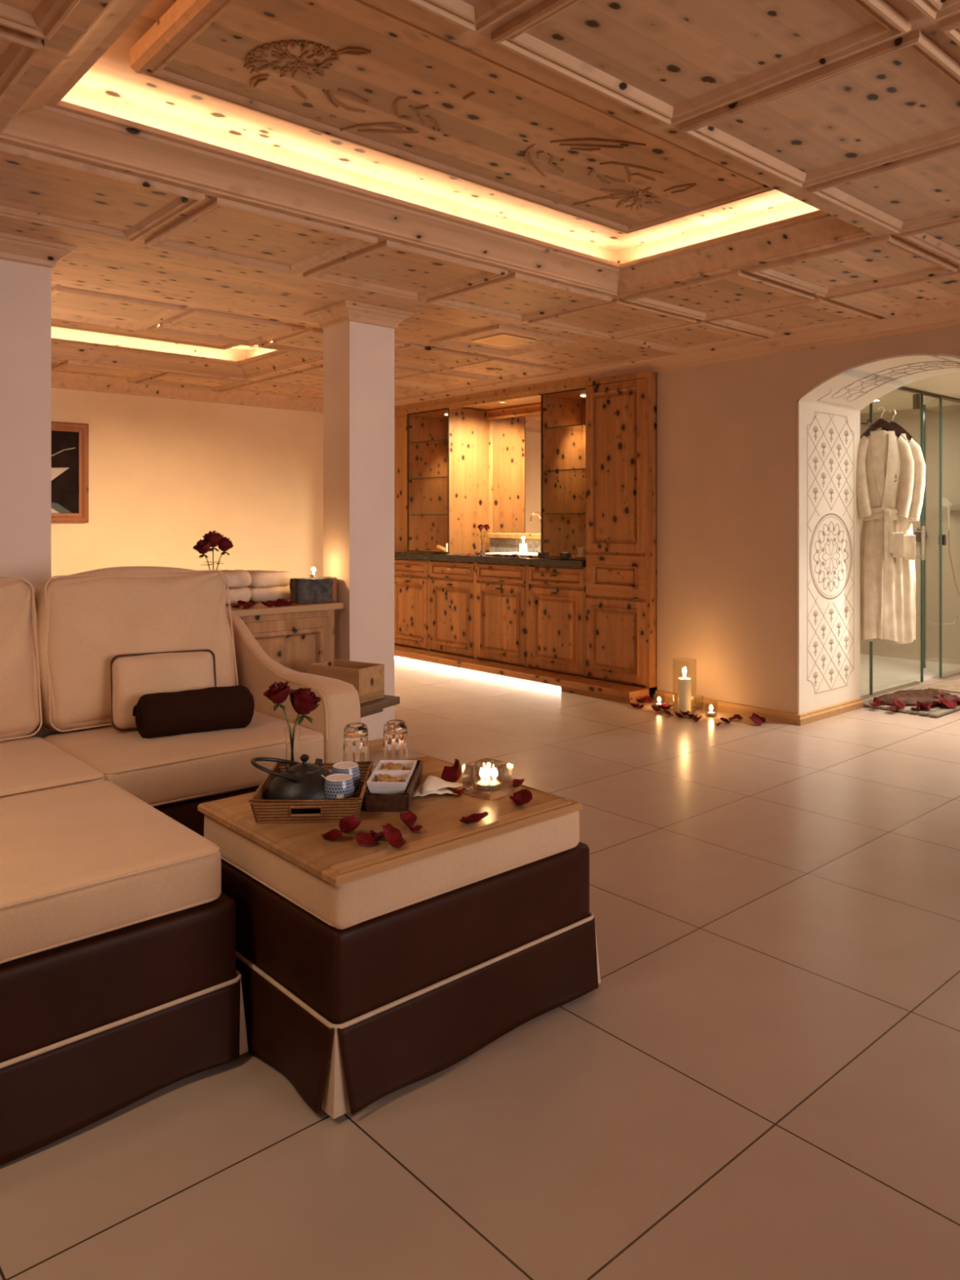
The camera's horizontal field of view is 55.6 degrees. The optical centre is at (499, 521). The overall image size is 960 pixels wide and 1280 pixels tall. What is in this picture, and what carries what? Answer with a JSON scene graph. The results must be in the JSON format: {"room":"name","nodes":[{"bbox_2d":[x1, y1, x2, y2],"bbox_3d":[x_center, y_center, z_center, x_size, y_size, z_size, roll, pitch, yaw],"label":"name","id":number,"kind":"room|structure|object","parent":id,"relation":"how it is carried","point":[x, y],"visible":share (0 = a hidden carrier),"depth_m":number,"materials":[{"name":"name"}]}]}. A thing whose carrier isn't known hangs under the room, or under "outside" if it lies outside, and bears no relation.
{"room":"spa lounge","nodes":[
{"label":"spa lounge","id":0,"kind":"room"},
{"bbox_2d":[0,231,76,591],"bbox_3d":[-2.354,0.045,3.360,1.381,2.310,0.410,0,0,-42],"label":"pillar","id":1,"kind":"structure","parent":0,"point":[26,264],"depth_m":3.61,"materials":[{"name":"paint"}]},
{"bbox_2d":[51,387,323,586],"bbox_3d":[-3.655,-0.100,6.703,7.400,2.600,0.120,0,0,-42],"label":"wall","id":2,"kind":"structure","parent":0,"point":[165,474],"depth_m":7.61,"materials":[{"name":"yellow paint"}]},
{"bbox_2d":[51,421,88,522],"bbox_3d":[-3.520,-0.375,6.722,0.925,0.760,0.032,0,0,-42],"label":"framed picture","id":3,"kind":"object","parent":2,"relation":"attached to","point":[69,441],"visible":0.57,"depth_m":6.95,"materials":[{"name":"brown wood"}]},
{"bbox_2d":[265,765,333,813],"bbox_3d":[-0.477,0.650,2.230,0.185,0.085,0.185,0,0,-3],"label":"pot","id":4,"kind":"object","parent":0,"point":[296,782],"depth_m":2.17,"materials":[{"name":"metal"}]},
{"bbox_2d":[303,299,414,753],"bbox_3d":[-0.747,0.045,4.839,0.430,2.310,0.406,0,0,-42],"label":"column","id":5,"kind":"structure","parent":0,"point":[358,337],"depth_m":4.74,"materials":[{"name":"paint"}]},
{"bbox_2d":[0,644,959,1279],"bbox_3d":[0.769,1.224,3.913,10.200,0.072,9.960,0,0,-42],"label":"floor","id":6,"kind":"structure","parent":0,"point":[759,1078],"depth_m":1.92,"materials":[{"name":"tile"}]},
{"bbox_2d":[0,780,248,1165],"bbox_3d":[-1.277,0.949,1.918,1.252,0.490,0.827,0,0,-42],"label":"footstool","id":7,"kind":"object","parent":6,"relation":"on","point":[121,983],"visible":1,"depth_m":1.88,"materials":[{"name":"brown leather"}]},
{"bbox_2d":[0,780,221,964],"bbox_3d":[-1.282,0.782,1.907,1.157,0.156,0.755,0,0,-42],"label":"cushion","id":8,"kind":"object","parent":7,"relation":"on","point":[89,869],"depth_m":1.93,"materials":[{"name":"fabric"}]},
{"bbox_2d":[0,565,360,836],"bbox_3d":[-1.886,0.679,2.526,3.012,1.028,0.934,0,0,-42],"label":"sofa","id":9,"kind":"object","parent":6,"relation":"on","point":[60,640],"visible":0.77,"depth_m":3.07,"materials":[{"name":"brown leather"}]},
{"bbox_2d":[0,576,40,742],"bbox_3d":[-1.844,0.456,2.857,0.741,0.582,0.302,0,0,-42],"label":"cushion","id":10,"kind":"object","parent":9,"relation":"on","point":[20,605],"depth_m":2.99,"materials":[{"name":"fabric"}]},
{"bbox_2d":[0,737,106,798],"bbox_3d":[-1.631,0.788,2.569,0.811,0.170,0.656,0,0,-42],"label":"seat cushion","id":11,"kind":"object","parent":9,"relation":"on","point":[30,764],"depth_m":2.65,"materials":[{"name":"fabric"}]},
{"bbox_2d":[34,565,235,729],"bbox_3d":[-1.322,0.455,3.331,0.724,0.581,0.300,0,0,-42],"label":"cushion","id":12,"kind":"object","parent":9,"relation":"on","point":[82,620],"depth_m":3.17,"materials":[{"name":"fabric"}]},
{"bbox_2d":[110,648,216,731],"bbox_3d":[-1.167,0.583,3.173,0.348,0.253,0.146,0,0,-27],"label":"throw pillow","id":13,"kind":"object","parent":9,"relation":"on","point":[133,676],"visible":0.7,"depth_m":3.12,"materials":[{"name":"fabric"}]},
{"bbox_2d":[46,711,324,806],"bbox_3d":[-1.070,0.790,3.097,0.744,0.164,0.631,0,0,-42],"label":"seat cushion","id":14,"kind":"object","parent":9,"relation":"on","point":[191,769],"depth_m":2.89,"materials":[{"name":"fabric"}]},
{"bbox_2d":[132,684,254,738],"bbox_3d":[-1.032,0.645,3.093,0.388,0.151,0.167,0,0,-33],"label":"bolster","id":15,"kind":"object","parent":9,"relation":"on","point":[160,714],"visible":0.98,"depth_m":3.03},
{"bbox_2d":[226,600,343,673],"bbox_3d":[-1.471,0.807,4.367,1.389,0.785,0.497,0,0,-42],"label":"sideboard","id":16,"kind":"object","parent":6,"relation":"on","point":[295,636],"visible":0.16,"depth_m":4.49,"materials":[{"name":"brown wood"}]},
{"bbox_2d":[214,569,251,604],"bbox_3d":[-1.416,0.330,4.563,0.248,0.176,0.286,0,0,42],"label":"folded towel","id":17,"kind":"object","parent":16,"relation":"on","point":[237,580],"visible":0.38,"depth_m":4.53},
{"bbox_2d":[245,569,293,602],"bbox_3d":[-1.220,0.337,4.766,0.246,0.166,0.207,0,0,-37],"label":"folded towel","id":18,"kind":"object","parent":16,"relation":"on","point":[265,585],"visible":0.69,"depth_m":4.69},
{"bbox_2d":[289,576,336,604],"bbox_3d":[-0.956,0.352,4.670,0.217,0.131,0.116,0,0,-34],"label":"block","id":19,"kind":"object","parent":16,"relation":"on","point":[313,589],"visible":0.98,"depth_m":4.62,"materials":[{"name":"stone"}]},
{"bbox_3d":[-1.338,0.332,4.255,0.050,0.157,0.050,0,0,-42],"label":"bud vase","id":20,"kind":"object","parent":16,"relation":"on","visible":0},
{"bbox_2d":[192,538,212,569],"bbox_3d":[-1.365,0.236,4.219,0.102,0.316,0.089,0,0,-23],"label":"rose","id":21,"kind":"object","parent":20,"relation":"in","point":[202,546],"visible":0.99,"depth_m":4.21,"materials":[{"name":"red plant"}]},
{"bbox_2d":[202,530,223,569],"bbox_3d":[-1.339,0.216,4.266,0.094,0.355,0.104,0,0,-42],"label":"rose","id":22,"kind":"object","parent":20,"relation":"in","point":[215,538],"visible":0.96,"depth_m":4.24,"materials":[{"name":"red plant"}]},
{"bbox_2d":[215,536,233,572],"bbox_3d":[-1.299,0.232,4.288,0.093,0.325,0.089,0,0,6],"label":"rose","id":23,"kind":"object","parent":20,"relation":"in","point":[225,544],"visible":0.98,"depth_m":4.27,"materials":[{"name":"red plant"}]},
{"bbox_2d":[360,694,399,717],"bbox_3d":[-0.703,1.001,4.146,0.400,0.398,0.305,0,0,31],"label":"side table","id":24,"kind":"object","parent":6,"relation":"on","point":[375,706],"visible":0.19,"depth_m":4.06,"materials":[{"name":"brown wood"}]},
{"bbox_2d":[307,659,384,703],"bbox_3d":[-0.698,0.726,4.152,0.302,0.150,0.180,0,0,31],"label":"wooden crate","id":25,"kind":"object","parent":24,"relation":"on","point":[367,678],"visible":0.77,"depth_m":4.08,"materials":[{"name":"brown wood"}]},
{"bbox_2d":[204,810,600,1119],"bbox_3d":[-0.263,0.956,2.324,0.834,0.476,0.720,0,0,-42],"label":"ottoman","id":26,"kind":"object","parent":6,"relation":"on","point":[362,991],"visible":0.63,"depth_m":2.00,"materials":[{"name":"brown leather"}]},
{"bbox_2d":[197,755,582,886],"bbox_3d":[-0.272,0.710,2.272,0.717,0.020,0.640,0,0,-42],"label":"board","id":27,"kind":"object","parent":26,"relation":"on","point":[341,860],"visible":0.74,"depth_m":2.09,"materials":[{"name":"wood"}]},
{"bbox_2d":[248,760,373,823],"bbox_3d":[-0.457,0.670,2.266,0.260,0.058,0.332,0,0,-3],"label":"rattan tray","id":28,"kind":"object","parent":27,"relation":"on","point":[264,811],"visible":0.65,"depth_m":2.11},
{"bbox_2d":[284,726,299,769],"bbox_3d":[-0.538,0.614,2.362,0.040,0.152,0.040,0,0,-42],"label":"bud vase","id":29,"kind":"object","parent":28,"relation":"on","point":[291,737],"visible":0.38,"depth_m":2.35,"materials":[{"name":"clear glass"}]},
{"bbox_2d":[262,681,291,730],"bbox_3d":[-0.573,0.542,2.345,0.076,0.261,0.065,0,0,17],"label":"rose","id":30,"kind":"object","parent":29,"relation":"in","point":[277,693],"visible":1,"depth_m":2.33,"materials":[{"name":"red plant"}]},
{"bbox_2d":[288,687,320,729],"bbox_3d":[-0.505,0.550,2.358,0.083,0.245,0.086,0,0,0],"label":"rose","id":31,"kind":"object","parent":29,"relation":"in","point":[303,700],"visible":1,"depth_m":2.34,"materials":[{"name":"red plant"}]},
{"bbox_2d":[250,754,343,813],"bbox_3d":[-0.478,0.631,2.212,0.208,0.122,0.214,0,0,-36],"label":"teapot","id":32,"kind":"object","parent":28,"relation":"in","point":[305,780],"visible":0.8,"depth_m":2.17,"materials":[{"name":"metal"}]},
{"bbox_2d":[324,773,354,799],"bbox_3d":[-0.387,0.655,2.195,0.075,0.076,0.075,0,0,14],"label":"tea cup","id":33,"kind":"object","parent":28,"relation":"on","point":[335,784],"visible":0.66,"depth_m":2.17,"materials":[{"name":"blue ceramic"}]},
{"bbox_2d":[331,761,360,794],"bbox_3d":[-0.389,0.655,2.305,0.075,0.076,0.075,0,0,12],"label":"tea cup","id":34,"kind":"object","parent":28,"relation":"on","point":[351,768],"visible":0.56,"depth_m":2.29,"materials":[{"name":"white ceramic"}]},
{"bbox_2d":[320,827,345,839],"bbox_3d":[-0.365,0.685,1.998,0.059,0.029,0.048,0,0,40],"label":"rose petal","id":35,"kind":"object","parent":27,"relation":"on","point":[332,834],"visible":1,"depth_m":1.98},
{"bbox_2d":[338,813,361,832],"bbox_3d":[-0.333,0.676,2.040,0.048,0.047,0.036,0,0,-21],"label":"rose petal","id":36,"kind":"object","parent":27,"relation":"on","point":[350,823],"visible":0.94,"depth_m":2.03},
{"bbox_2d":[342,722,368,762],"bbox_3d":[-0.397,0.630,2.523,0.073,0.138,0.073,0,0,-42],"label":"drinking glass","id":37,"kind":"object","parent":27,"relation":"on","point":[356,748],"visible":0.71,"depth_m":2.50,"materials":[{"name":"clear"}]},
{"bbox_2d":[355,832,377,845],"bbox_3d":[-0.287,0.689,1.974,0.046,0.020,0.046,0,0,-29],"label":"rose petal","id":38,"kind":"object","parent":27,"relation":"on","point":[362,838],"visible":1,"depth_m":1.98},
{"bbox_2d":[369,829,384,838],"bbox_3d":[-0.266,0.688,2.007,0.040,0.022,0.050,0,0,-12],"label":"rose petal","id":39,"kind":"object","parent":27,"relation":"on","point":[380,834],"visible":0.88,"depth_m":2.00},
{"bbox_2d":[381,823,400,831],"bbox_3d":[-0.243,0.689,2.036,0.044,0.020,0.041,0,0,37],"label":"rose petal","id":40,"kind":"object","parent":27,"relation":"on","point":[388,826],"visible":0.42,"depth_m":2.05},
{"bbox_2d":[363,760,423,812],"bbox_3d":[-0.269,0.676,2.342,0.116,0.046,0.306,0,0,2],"label":"wooden box","id":41,"kind":"object","parent":27,"relation":"on","point":[388,802],"visible":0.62,"depth_m":2.19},
{"bbox_2d":[366,771,411,794],"bbox_3d":[-0.274,0.664,2.270,0.099,0.056,0.099,0,0,2],"label":"square bowl","id":42,"kind":"object","parent":41,"relation":"on","point":[374,787],"visible":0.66,"depth_m":2.23,"materials":[{"name":"white ceramic"}]},
{"bbox_2d":[373,760,417,790],"bbox_3d":[-0.270,0.664,2.378,0.099,0.056,0.099,0,0,2],"label":"square bowl","id":43,"kind":"object","parent":41,"relation":"on","point":[409,763],"visible":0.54,"depth_m":2.42,"materials":[{"name":"white ceramic"}]},
{"bbox_2d":[383,827,406,848],"bbox_3d":[-0.227,0.683,1.963,0.047,0.032,0.070,0,0,-24],"label":"rose petal","id":44,"kind":"object","parent":27,"relation":"on","point":[394,837],"visible":1,"depth_m":1.98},
{"bbox_2d":[382,719,408,759],"bbox_3d":[-0.292,0.630,2.561,0.073,0.138,0.073,0,0,-42],"label":"drinking glass","id":45,"kind":"object","parent":27,"relation":"on","point":[395,731],"visible":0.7,"depth_m":2.53,"materials":[{"name":"clear"}]},
{"bbox_2d":[400,809,417,825],"bbox_3d":[-0.209,0.685,2.096,0.039,0.028,0.043,0,0,8],"label":"rose petal","id":46,"kind":"object","parent":27,"relation":"on","point":[409,818],"visible":0.92,"depth_m":2.11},
{"bbox_2d":[406,823,422,831],"bbox_3d":[-0.190,0.688,2.050,0.035,0.022,0.043,0,0,9],"label":"rose petal","id":47,"kind":"object","parent":27,"relation":"on","point":[411,827],"visible":1,"depth_m":2.04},
{"bbox_2d":[413,775,462,797],"bbox_3d":[-0.155,0.681,2.331,0.135,0.037,0.134,0,0,30],"label":"napkin","id":48,"kind":"object","parent":27,"relation":"on","point":[432,784],"visible":0.95,"depth_m":2.33,"materials":[{"name":"fabric"}]},
{"bbox_2d":[440,758,461,782],"bbox_3d":[-0.127,0.669,2.435,0.051,0.061,0.085,0,0,-19],"label":"rose petal","id":49,"kind":"object","parent":27,"relation":"on","point":[452,774],"visible":0.83,"depth_m":2.46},
{"bbox_2d":[453,788,464,795],"bbox_3d":[-0.104,0.690,2.325,0.030,0.017,0.040,0,0,9],"label":"rose petal","id":50,"kind":"object","parent":27,"relation":"on","point":[458,792],"visible":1,"depth_m":2.33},
{"bbox_2d":[457,811,488,823],"bbox_3d":[-0.059,0.684,2.104,0.068,0.031,0.049,0,0,21],"label":"rose petal","id":51,"kind":"object","parent":27,"relation":"on","point":[473,818],"visible":1,"depth_m":2.10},
{"bbox_2d":[462,757,513,800],"bbox_3d":[-0.029,0.660,2.335,0.092,0.078,0.092,0,0,40],"label":"tealight holder","id":52,"kind":"object","parent":27,"relation":"on","point":[486,779],"visible":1,"depth_m":2.31,"materials":[{"name":"clear"}]},
{"bbox_2d":[513,777,524,787],"bbox_3d":[0.039,0.685,2.383,0.057,0.027,0.045,0,0,44],"label":"rose petal","id":53,"kind":"object","parent":27,"relation":"on","point":[517,783],"visible":0.51,"depth_m":2.37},
{"bbox_2d":[511,788,532,804],"bbox_3d":[0.053,0.681,2.243,0.042,0.035,0.058,0,0,-37],"label":"rose petal","id":54,"kind":"object","parent":27,"relation":"on","point":[526,793],"visible":1,"depth_m":2.26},
{"bbox_2d":[204,810,579,929],"bbox_3d":[-0.269,0.773,2.298,0.734,0.110,0.649,0,0,-42],"label":"cushion","id":55,"kind":"object","parent":26,"relation":"on","point":[375,900],"depth_m":2.01,"materials":[{"name":"fabric"}]},
{"bbox_2d":[394,558,428,650],"bbox_3d":[-0.628,0.726,8.274,0.549,0.788,0.563,0,0,-42],"label":"base cabinet","id":56,"kind":"object","parent":6,"relation":"on","point":[411,575],"visible":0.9,"depth_m":8.10,"materials":[{"name":"brown wood"}]},
{"bbox_2d":[428,560,475,657],"bbox_3d":[-0.229,0.726,7.835,0.549,0.788,0.618,0,0,-42],"label":"base cabinet","id":57,"kind":"object","parent":6,"relation":"on","point":[451,584],"visible":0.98,"depth_m":7.67,"materials":[{"name":"brown wood"}]},
{"bbox_2d":[475,562,527,666],"bbox_3d":[0.184,0.726,7.380,0.549,0.788,0.608,0,0,-42],"label":"base cabinet","id":58,"kind":"object","parent":6,"relation":"on","point":[500,588],"visible":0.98,"depth_m":7.21,"materials":[{"name":"brown wood"}]},
{"bbox_2d":[394,644,648,703],"bbox_3d":[-0.226,1.161,7.325,0.205,0.078,3.450,0,0,-42],"label":"plinth","id":59,"kind":"object","parent":6,"relation":"on","point":[628,694],"visible":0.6,"depth_m":6.65,"materials":[{"name":"brown wood"}]},
{"bbox_2d":[527,564,586,676],"bbox_3d":[0.592,0.726,6.930,0.549,0.788,0.603,0,0,-42],"label":"base cabinet","id":60,"kind":"object","parent":6,"relation":"on","point":[557,596],"visible":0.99,"depth_m":6.76,"materials":[{"name":"brown wood"}]},
{"bbox_2d":[394,551,586,567],"bbox_3d":[-0.167,0.305,7.772,0.542,0.050,2.868,0,0,-42],"label":"countertop","id":61,"kind":"structure","parent":60,"relation":"on","point":[473,557],"depth_m":7.24,"materials":[{"name":"stone"}]},
{"bbox_2d":[435,544,446,551],"bbox_3d":[-0.500,0.239,7.914,0.044,0.072,0.113,0,0,-42],"label":"roller","id":62,"kind":"object","parent":61,"relation":"on","point":[438,547],"visible":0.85,"depth_m":7.89,"materials":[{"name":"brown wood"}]},
{"bbox_2d":[407,408,488,554],"bbox_3d":[-0.462,-0.350,8.124,0.462,1.259,0.590,0,0,-42],"label":"display cabinet","id":63,"kind":"object","parent":61,"relation":"on","point":[448,449],"visible":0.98,"depth_m":8.06,"materials":[{"name":"brown wood"}]},
{"bbox_2d":[415,477,448,480],"bbox_3d":[-0.459,-0.384,8.127,0.408,0.008,0.550,0,0,-42],"label":"glass shelf","id":64,"kind":"object","parent":63,"relation":"attached to","point":[416,478],"depth_m":8.23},
{"bbox_2d":[484,551,537,557],"bbox_3d":[0.205,0.267,7.346,0.340,0.024,0.600,0,0,-42],"label":"basin","id":65,"kind":"object","parent":61,"relation":"in","point":[535,554],"visible":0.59,"depth_m":7.38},
{"bbox_2d":[519,540,527,554],"bbox_3d":[0.191,0.197,7.183,0.060,0.116,0.060,0,0,-42],"label":"pillar candle","id":66,"kind":"object","parent":65,"relation":"on","point":[522,547],"visible":1,"depth_m":7.16,"materials":[{"name":"wax"}]},
{"bbox_2d":[529,512,541,551],"bbox_3d":[0.317,0.098,7.333,0.159,0.345,0.075,0,0,-42],"label":"faucet","id":67,"kind":"object","parent":61,"relation":"on","point":[533,513],"visible":0.39,"depth_m":7.33,"materials":[{"name":"silver metal"}]},
{"bbox_2d":[537,551,549,558],"bbox_3d":[0.338,0.253,6.946,0.064,0.053,0.064,0,0,-42],"label":"tealight holder","id":68,"kind":"object","parent":61,"relation":"on","point":[540,555],"visible":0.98,"depth_m":6.92,"materials":[{"name":"stone"}]},
{"bbox_2d":[541,387,586,559],"bbox_3d":[0.644,-0.350,6.906,0.462,1.259,0.470,0,0,-42],"label":"display cabinet","id":69,"kind":"object","parent":61,"relation":"on","point":[563,413],"visible":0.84,"depth_m":7.04,"materials":[{"name":"brown wood"}]},
{"bbox_2d":[555,471,585,473],"bbox_3d":[0.647,-0.384,6.909,0.408,0.008,0.430,0,0,-42],"label":"glass shelf","id":70,"kind":"object","parent":69,"relation":"attached to","point":[555,472],"depth_m":7.01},
{"bbox_2d":[560,551,571,559],"bbox_3d":[0.492,0.253,6.748,0.064,0.053,0.064,0,0,-42],"label":"tealight holder","id":71,"kind":"object","parent":61,"relation":"on","point":[564,555],"visible":1,"depth_m":6.72,"materials":[{"name":"stone"}]},
{"bbox_2d":[577,547,585,556],"bbox_3d":[0.605,0.235,6.668,0.048,0.088,0.040,0,0,31],"label":"folded card","id":72,"kind":"object","parent":61,"relation":"on","point":[581,551],"visible":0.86,"depth_m":6.65,"materials":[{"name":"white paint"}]},
{"bbox_2d":[585,371,657,688],"bbox_3d":[1.000,0.055,6.502,0.528,2.130,0.582,0,0,-42],"label":"tall cabinet","id":73,"kind":"object","parent":6,"relation":"on","point":[621,411],"visible":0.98,"depth_m":6.29,"materials":[{"name":"brown wood"}]},
{"bbox_2d":[748,715,762,725],"bbox_3d":[1.516,1.174,5.375,0.080,0.051,0.069,0,0,-41],"label":"rose petal","id":74,"kind":"object","parent":6,"relation":"on","point":[754,718],"visible":1,"depth_m":5.38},
{"bbox_2d":[869,699,880,706],"bbox_3d":[2.389,1.156,5.784,0.075,0.042,0.079,0,0,-2],"label":"rose petal","id":75,"kind":"object","parent":6,"relation":"on","point":[877,703],"visible":1,"depth_m":5.80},
{"bbox_2d":[860,386,959,699],"bbox_3d":[3.028,0.116,6.780,2.200,2.168,0.348,0,0,-42],"label":"glass door frame","id":76,"kind":"structure","parent":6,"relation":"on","point":[916,397],"depth_m":6.73,"materials":[{"name":"clear glass"}]},
{"bbox_2d":[860,419,873,426],"bbox_3d":[2.558,-0.667,6.183,0.440,0.032,0.070,0,0,-42],"label":"hook rail","id":77,"kind":"object","parent":76,"relation":"attached to","point":[861,422],"visible":0.23,"depth_m":6.12,"materials":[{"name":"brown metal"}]},
{"bbox_2d":[869,433,925,644],"bbox_3d":[2.563,0.106,5.916,0.392,1.362,0.199,0,0,11],"label":"bathrobe","id":78,"kind":"object","parent":77,"relation":"hanging from","point":[902,525],"visible":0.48,"depth_m":5.85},
{"bbox_2d":[880,408,917,443],"bbox_3d":[2.565,-0.604,5.929,0.300,0.255,0.028,0,0,8],"label":"hanger","id":79,"kind":"object","parent":78,"relation":"in","point":[897,426],"visible":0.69,"depth_m":5.91,"materials":[{"name":"brown wood"}]},
{"bbox_2d":[863,687,959,717],"bbox_3d":[2.796,1.189,6.010,0.820,0.022,0.520,0,0,-42],"label":"mat","id":80,"kind":"object","parent":6,"relation":"on","point":[936,711],"visible":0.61,"depth_m":5.71,"materials":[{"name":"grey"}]},
{"bbox_2d":[891,697,906,708],"bbox_3d":[2.523,1.147,5.743,0.078,0.060,0.098,0,0,36],"label":"rose petal","id":81,"kind":"object","parent":80,"relation":"on","point":[901,704],"visible":0.98,"depth_m":5.76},
{"bbox_2d":[873,692,943,706],"bbox_3d":[2.657,1.149,5.901,0.420,0.081,0.243,0,0,10],"label":"bark","id":82,"kind":"object","parent":80,"relation":"on","point":[910,700],"visible":0.84,"depth_m":5.84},
{"bbox_2d":[893,688,930,693],"bbox_3d":[2.785,1.150,6.029,0.360,0.080,0.237,0,0,-12],"label":"bark","id":83,"kind":"object","parent":80,"relation":"on","point":[910,691],"visible":0.24,"depth_m":6.01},
{"bbox_2d":[916,701,932,710],"bbox_3d":[2.658,1.149,5.684,0.076,0.055,0.097,0,0,10],"label":"rose petal","id":84,"kind":"object","parent":80,"relation":"on","point":[924,707],"visible":0.98,"depth_m":5.67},
{"bbox_2d":[922,689,959,705],"bbox_3d":[2.867,1.150,5.958,0.280,0.081,0.246,0,0,24],"label":"bark","id":85,"kind":"object","parent":80,"relation":"on","point":[948,695],"visible":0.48,"depth_m":5.92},
{"bbox_2d":[938,697,953,708],"bbox_3d":[2.824,1.145,5.743,0.076,0.065,0.078,0,0,11],"label":"rose petal","id":86,"kind":"object","parent":80,"relation":"on","point":[944,702],"visible":1,"depth_m":5.76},
{"bbox_2d":[928,678,959,693],"bbox_3d":[3.650,1.193,6.691,1.100,0.012,0.520,0,0,-42],"label":"bath rug","id":87,"kind":"object","parent":6,"relation":"on","point":[953,686],"visible":0.99,"depth_m":6.53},
{"bbox_3d":[1.164,1.032,5.710,0.144,0.336,0.144,0,0,-42],"label":"glass","id":88,"kind":"object","parent":6,"relation":"on","visible":0},
{"bbox_2d":[678,670,691,711],"bbox_3d":[1.164,1.061,5.710,0.080,0.256,0.080,0,0,-42],"label":"pillar candle","id":89,"kind":"object","parent":88,"relation":"in","point":[684,683],"visible":0.96,"depth_m":5.68,"materials":[{"name":"wax"}]},
{"bbox_2d":[0,0,959,402],"bbox_3d":[-0.230,-1.254,3.006,7.700,0.332,10.160,0,0,-42],"label":"ceiling","id":90,"kind":"structure","parent":0,"point":[849,110],"depth_m":3.28,"materials":[{"name":"brown wood"}]},
{"bbox_2d":[51,318,323,378],"bbox_3d":[-2.555,-1.228,5.670,2.780,0.235,1.330,0,0,-42],"label":"recessed ceiling light","id":91,"kind":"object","parent":90,"relation":"attached to","point":[70,340],"depth_m":6.47,"materials":[{"name":"brown wood"}]},
{"bbox_2d":[0,0,872,295],"bbox_3d":[-0.003,-1.228,3.067,2.780,0.235,1.325,0,0,-42],"label":"recessed ceiling light","id":92,"kind":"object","parent":90,"relation":"attached to","point":[357,114],"depth_m":2.98,"materials":[{"name":"brown wood"}]},
{"bbox_2d":[471,333,536,346],"bbox_3d":[0.029,-1.109,5.568,0.280,0.007,0.280,0,0,-42],"label":"ceiling light","id":93,"kind":"object","parent":90,"relation":"in","point":[504,340],"depth_m":5.54,"materials":[{"name":"metal"}]},
{"bbox_2d":[656,326,959,713],"bbox_3d":[2.330,-0.100,5.331,0.757,2.600,9.960,0,0,-42],"label":"wall","id":94,"kind":"structure","parent":0,"point":[727,431],"depth_m":5.69,"materials":[{"name":"beige paint"}]},
{"bbox_2d":[394,374,591,552],"bbox_3d":[-0.111,-0.405,7.750,0.495,1.370,2.775,0,0,-42],"label":"surround","id":95,"kind":"object","parent":94,"relation":"attached to","point":[523,400],"visible":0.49,"depth_m":7.97,"materials":[{"name":"brown wood"}]},
{"bbox_2d":[493,413,541,533],"bbox_3d":[0.299,-0.405,7.629,0.010,1.010,1.035,0,0,-42],"label":"wall mirror","id":96,"kind":"object","parent":95,"relation":"attached to","point":[517,440],"visible":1,"depth_m":7.77,"materials":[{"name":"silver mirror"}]},
{"bbox_2d":[51,306,959,413],"bbox_3d":[-0.478,-1.061,2.780,6.830,0.098,9.960,0,0,-42],"label":"trim","id":97,"kind":"structure","parent":94,"relation":"attached to","point":[883,327],"depth_m":6.17,"materials":[{"name":"brown wood"}]},
{"bbox_2d":[489,538,540,552],"bbox_3d":[0.281,0.213,7.614,0.053,0.130,1.035,0,0,-42],"label":"backsplash","id":98,"kind":"structure","parent":94,"relation":"attached to","point":[496,545],"depth_m":7.76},
{"bbox_2d":[487,533,541,539],"bbox_3d":[0.276,0.123,7.609,0.069,0.047,1.055,0,0,-42],"label":"wall ledge","id":99,"kind":"object","parent":98,"relation":"on","point":[491,535],"visible":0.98,"depth_m":7.72,"materials":[{"name":"brown wood"}]},
{"bbox_2d":[654,689,863,725],"bbox_3d":[1.700,1.169,6.005,0.783,0.062,1.074,0,0,-42],"label":"baseboard","id":100,"kind":"structure","parent":94,"relation":"attached to","point":[806,717],"depth_m":5.65,"materials":[{"name":"brown wood"}]},
{"bbox_2d":[797,353,959,714],"bbox_3d":[2.450,0.147,5.196,0.762,2.105,1.204,0,0,-42],"label":"archway","id":101,"kind":"object","parent":94,"relation":"attached to","point":[828,414],"depth_m":5.56,"materials":[{"name":"white paint"}]},
{"bbox_2d":[860,406,906,439],"bbox_3d":[2.479,-0.619,5.898,0.300,0.255,0.028,0,0,8],"label":"hanger","id":102,"kind":"object","parent":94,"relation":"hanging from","point":[881,423],"visible":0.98,"depth_m":5.89,"materials":[{"name":"brown wood"}]},
{"bbox_2d":[856,430,914,642],"bbox_3d":[2.477,0.091,5.887,0.392,1.362,0.201,0,0,8],"label":"bathrobe","id":103,"kind":"object","parent":102,"relation":"hanging from","point":[880,454],"visible":0.98,"depth_m":5.83,"materials":[{"name":"fabric"}]},
{"bbox_2d":[860,404,959,664],"bbox_3d":[3.604,0.115,7.872,0.120,2.170,1.090,0,0,-42],"label":"wall","id":104,"kind":"structure","parent":0,"point":[909,420],"depth_m":7.69,"materials":[{"name":"stone"}]},
{"bbox_2d":[913,527,927,542],"bbox_3d":[3.569,0.113,7.725,0.070,0.125,0.110,0,0,-42],"label":"shower mixer","id":105,"kind":"object","parent":104,"relation":"attached to","point":[917,535],"visible":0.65,"depth_m":7.71,"materials":[{"name":"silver metal"}]},
{"bbox_2d":[915,496,959,624],"bbox_3d":[3.636,0.326,7.611,0.174,1.062,0.534,0,0,-42],"label":"shower","id":106,"kind":"object","parent":104,"relation":"attached to","point":[946,501],"visible":0.84,"depth_m":7.49,"materials":[{"name":"silver metal"}]},
{"bbox_2d":[860,372,959,413],"bbox_3d":[3.530,-1.010,6.515,2.613,0.080,3.100,0,0,-42],"label":"ceiling","id":107,"kind":"structure","parent":0,"point":[945,384],"depth_m":6.95,"materials":[{"name":"paint"}]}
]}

